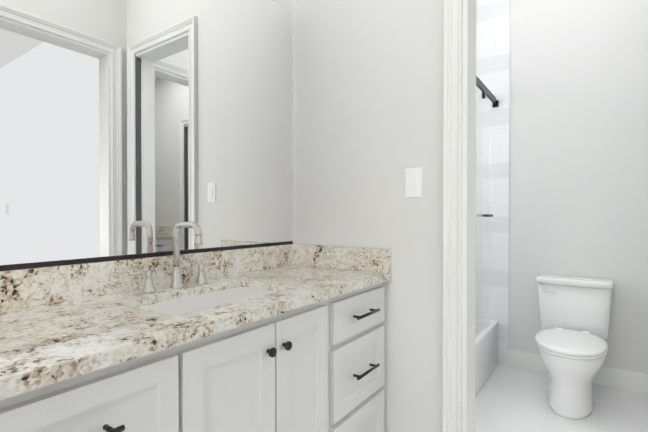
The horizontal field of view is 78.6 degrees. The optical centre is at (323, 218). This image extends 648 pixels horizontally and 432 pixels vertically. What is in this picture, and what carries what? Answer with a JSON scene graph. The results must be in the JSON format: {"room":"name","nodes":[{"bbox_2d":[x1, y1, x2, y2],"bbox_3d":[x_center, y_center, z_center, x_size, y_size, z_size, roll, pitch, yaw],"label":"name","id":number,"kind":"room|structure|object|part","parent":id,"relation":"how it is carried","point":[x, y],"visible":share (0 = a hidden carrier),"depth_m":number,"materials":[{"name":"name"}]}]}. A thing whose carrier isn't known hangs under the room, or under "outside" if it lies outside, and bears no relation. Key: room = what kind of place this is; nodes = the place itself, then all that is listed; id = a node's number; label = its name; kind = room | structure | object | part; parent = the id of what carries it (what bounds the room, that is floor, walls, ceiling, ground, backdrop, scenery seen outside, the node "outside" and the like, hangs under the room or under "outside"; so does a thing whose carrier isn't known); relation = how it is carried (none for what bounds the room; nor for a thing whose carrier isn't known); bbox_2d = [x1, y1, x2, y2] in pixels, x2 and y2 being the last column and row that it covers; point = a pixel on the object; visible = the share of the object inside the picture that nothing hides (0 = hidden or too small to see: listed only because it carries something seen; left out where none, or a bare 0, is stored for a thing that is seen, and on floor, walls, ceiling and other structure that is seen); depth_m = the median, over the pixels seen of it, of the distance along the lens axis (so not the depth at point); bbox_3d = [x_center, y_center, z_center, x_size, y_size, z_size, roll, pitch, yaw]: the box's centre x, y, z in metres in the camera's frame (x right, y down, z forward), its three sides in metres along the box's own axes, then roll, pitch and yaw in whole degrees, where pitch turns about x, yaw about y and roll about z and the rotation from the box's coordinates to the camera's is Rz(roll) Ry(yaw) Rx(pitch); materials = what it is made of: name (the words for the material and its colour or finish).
{"room":"bathroom","nodes":[
{"label":"bathroom","id":0,"kind":"room"},
{"bbox_2d":[0,0,293,270],"bbox_3d":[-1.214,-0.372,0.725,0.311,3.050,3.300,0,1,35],"label":"mirror","id":1,"kind":"object","parent":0,"point":[131,129],"depth_m":1.33,"materials":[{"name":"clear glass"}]},
{"bbox_2d":[294,0,442,431],"bbox_3d":[1.892,-0.371,0.646,5.500,3.050,0.120,0,1,35],"label":"wall","id":2,"kind":"structure","parent":0,"point":[368,102],"depth_m":1.70,"materials":[{"name":"paint"}]},
{"bbox_2d":[0,244,295,311],"bbox_3d":[-0.702,0.184,1.194,0.018,0.102,1.948,0,1,35],"label":"backsplash","id":3,"kind":"structure","parent":2,"relation":"attached to","point":[19,288],"depth_m":1.24,"materials":[{"name":"beige stone"}]},
{"bbox_2d":[296,244,390,271],"bbox_3d":[0.069,0.179,1.833,0.518,0.102,0.018,0,1,35],"label":"backsplash","id":4,"kind":"structure","parent":2,"relation":"attached to","point":[324,256],"depth_m":1.80,"materials":[{"name":"beige stone"}]},
{"bbox_2d":[405,168,421,196],"bbox_3d":[0.367,-0.148,1.629,0.073,0.120,0.010,0,1,35],"label":"light switch","id":5,"kind":"object","parent":2,"relation":"attached to","point":[413,182],"visible":1,"depth_m":1.63,"materials":[{"name":"plastic"}]},
{"bbox_3d":[0.367,-0.148,1.629,0.035,0.068,0.002,0,1,35],"label":"rocker frame","id":6,"kind":"part","parent":5,"relation":"part of","materials":[{"name":"plastic"}]},
{"bbox_2d":[442,0,475,431],"bbox_3d":[0.817,-0.038,1.383,0.760,2.373,0.155,0,1,35],"label":"door frame","id":7,"kind":"structure","parent":2,"relation":"attached to","point":[452,216],"depth_m":1.53,"materials":[{"name":"paint"}]},
{"bbox_2d":[475,364,647,431],"bbox_3d":[1.415,1.209,-0.026,5.500,0.100,5.290,0,1,35],"label":"floor","id":8,"kind":"structure","parent":0,"point":[509,399],"depth_m":2.37,"materials":[{"name":"tile"}]},
{"bbox_2d":[0,276,390,431],"bbox_3d":[-0.482,0.709,1.045,0.554,0.884,1.948,0,1,35],"label":"bathroom vanity","id":9,"kind":"object","parent":8,"relation":"on","point":[284,338],"depth_m":1.03,"materials":[{"name":"paint"}]},
{"bbox_3d":[-0.449,0.476,0.685,0.020,0.356,0.438,0,1,35],"label":"drawer","id":10,"kind":"part","parent":9,"relation":"part of","materials":[{"name":"paint"}]},
{"bbox_3d":[-0.392,0.385,0.723,0.030,0.010,0.010,0,1,35],"label":"pull post","id":11,"kind":"part","parent":9,"relation":"part of","materials":[{"name":"black metal"}]},
{"bbox_2d":[0,264,390,391],"bbox_3d":[-0.489,0.252,1.047,0.536,0.030,1.948,0,1,35],"label":"countertop","id":12,"kind":"structure","parent":9,"relation":"on","point":[39,341],"depth_m":0.94,"materials":[{"name":"beige stone"}]},
{"bbox_2d":[129,222,215,292],"bbox_3d":[-0.459,0.122,1.318,0.156,0.224,0.328,0,1,35],"label":"faucet","id":13,"kind":"object","parent":12,"relation":"on","point":[176,282],"visible":1,"depth_m":1.33,"materials":[{"name":"silver metal"}]},
{"bbox_3d":[-0.576,0.173,1.244,0.012,0.013,0.072,0,1,35],"label":"lever","id":14,"kind":"part","parent":13,"relation":"part of","materials":[{"name":"silver metal"}]},
{"bbox_3d":[-0.561,0.200,1.266,0.043,0.068,0.043,0,1,35],"label":"handle","id":15,"kind":"part","parent":13,"relation":"part of","materials":[{"name":"silver metal"}]},
{"bbox_3d":[-0.455,0.089,1.315,0.139,0.158,0.021,0,1,35],"label":"spout","id":16,"kind":"part","parent":13,"relation":"part of","materials":[{"name":"silver metal"}]},
{"bbox_3d":[-0.445,0.199,1.433,0.043,0.068,0.043,0,1,35],"label":"handle","id":17,"kind":"part","parent":13,"relation":"part of","materials":[{"name":"silver metal"}]},
{"bbox_3d":[-0.430,0.171,1.454,0.012,0.013,0.072,0,1,35],"label":"lever","id":18,"kind":"part","parent":13,"relation":"part of","materials":[{"name":"silver metal"}]},
{"bbox_2d":[136,284,279,315],"bbox_3d":[-0.341,0.341,1.244,0.322,0.175,0.522,0,1,35],"label":"sink","id":19,"kind":"object","parent":12,"relation":"in","point":[183,301],"depth_m":1.31,"materials":[{"name":"white ceramic"}]},
{"bbox_3d":[-0.232,0.661,1.000,0.020,0.731,0.300,0,1,35],"label":"door","id":20,"kind":"part","parent":9,"relation":"part of","materials":[{"name":"paint"}]},
{"bbox_3d":[-0.144,0.365,1.083,0.024,0.027,0.027,0,1,35],"label":"knob","id":21,"kind":"part","parent":9,"relation":"part of","materials":[{"name":"black metal"}]},
{"bbox_3d":[-0.107,0.365,1.137,0.024,0.027,0.027,0,1,35],"label":"knob","id":22,"kind":"part","parent":9,"relation":"part of","materials":[{"name":"black metal"}]},
{"bbox_3d":[-0.069,0.659,1.233,0.020,0.731,0.256,0,1,35],"label":"door","id":23,"kind":"part","parent":9,"relation":"part of","materials":[{"name":"paint"}]},
{"bbox_3d":[0.138,0.876,1.532,0.020,0.292,0.390,0,1,35],"label":"drawer","id":24,"kind":"part","parent":9,"relation":"part of","materials":[{"name":"paint"}]},
{"bbox_3d":[0.138,0.582,1.530,0.020,0.253,0.390,0,1,35],"label":"drawer","id":25,"kind":"part","parent":9,"relation":"part of","materials":[{"name":"paint"}]},
{"bbox_3d":[0.138,0.363,1.528,0.020,0.144,0.390,0,1,35],"label":"drawer","id":26,"kind":"part","parent":9,"relation":"part of","materials":[{"name":"paint"}]},
{"bbox_2d":[475,319,497,396],"bbox_3d":[0.586,0.965,2.673,0.808,0.344,1.536,0,1,35],"label":"bathtub","id":27,"kind":"object","parent":8,"relation":"on","point":[486,351],"visible":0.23,"depth_m":2.74,"materials":[{"name":"ceramic"}]},
{"bbox_2d":[535,274,613,419],"bbox_3d":[1.554,0.773,2.488,0.449,0.733,0.738,0,1,35],"label":"toilet","id":28,"kind":"object","parent":8,"relation":"on","point":[571,335],"visible":1,"depth_m":2.47,"materials":[{"name":"ceramic"}]},
{"bbox_3d":[1.495,0.764,2.404,0.376,0.017,0.532,0,1,35],"label":"seat","id":29,"kind":"part","parent":28,"relation":"part of","materials":[{"name":"plastic"}]},
{"bbox_3d":[1.495,0.742,2.404,0.374,0.024,0.530,0,1,35],"label":"seat lid","id":30,"kind":"part","parent":28,"relation":"part of","materials":[{"name":"plastic"}]},
{"bbox_3d":[1.518,0.957,2.438,0.360,0.365,0.610,0,1,35],"label":"bowl","id":31,"kind":"part","parent":28,"relation":"part of","materials":[{"name":"ceramic"}]},
{"bbox_3d":[1.702,0.618,2.700,0.425,0.340,0.195,0,1,35],"label":"tank","id":32,"kind":"part","parent":28,"relation":"part of","materials":[{"name":"ceramic"}]},
{"bbox_3d":[1.700,0.426,2.695,0.449,0.042,0.227,0,1,35],"label":"tank lid","id":33,"kind":"part","parent":28,"relation":"part of","materials":[{"name":"ceramic"}]},
{"bbox_2d":[509,0,647,372],"bbox_3d":[1.458,-0.391,3.081,2.005,3.050,0.120,0,1,35],"label":"wall","id":34,"kind":"structure","parent":0,"point":[578,166],"depth_m":2.77,"materials":[{"name":"paint"}]},
{"bbox_2d":[476,0,509,365],"bbox_3d":[1.053,-0.391,3.283,0.890,3.048,0.010,0,1,35],"label":"wall tile","id":35,"kind":"structure","parent":34,"relation":"attached to","point":[493,46],"depth_m":3.07,"materials":[{"name":"white tile"}]},
{"bbox_2d":[492,100,498,106],"bbox_3d":[0.876,-0.886,2.418,0.044,0.051,1.604,0,1,35],"label":"bracket","id":36,"kind":"object","parent":35,"relation":"attached to","point":[496,104],"visible":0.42,"depth_m":3.06,"materials":[{"name":"black metal"}]},
{"bbox_2d":[476,76,495,103],"bbox_3d":[0.875,-0.905,2.420,0.016,0.050,1.576,0,1,35],"label":"shower rail","id":37,"kind":"object","parent":36,"relation":"attached to","point":[482,87],"visible":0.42,"depth_m":2.78,"materials":[{"name":"black metal"}]},
{"bbox_2d":[475,87,489,338],"bbox_3d":[0.868,-0.034,2.416,0.008,1.652,1.250,0,1,35],"label":"shower door","id":38,"kind":"structure","parent":37,"relation":"hanging from","point":[482,317],"depth_m":2.74,"materials":[{"name":"clear glass"}]},
{"bbox_2d":[508,349,647,393],"bbox_3d":[1.779,1.070,2.784,0.885,0.133,0.019,0,1,35],"label":"baseboard","id":39,"kind":"structure","parent":34,"relation":"attached to","point":[630,380],"depth_m":2.67,"materials":[{"name":"paint"}]}
]}

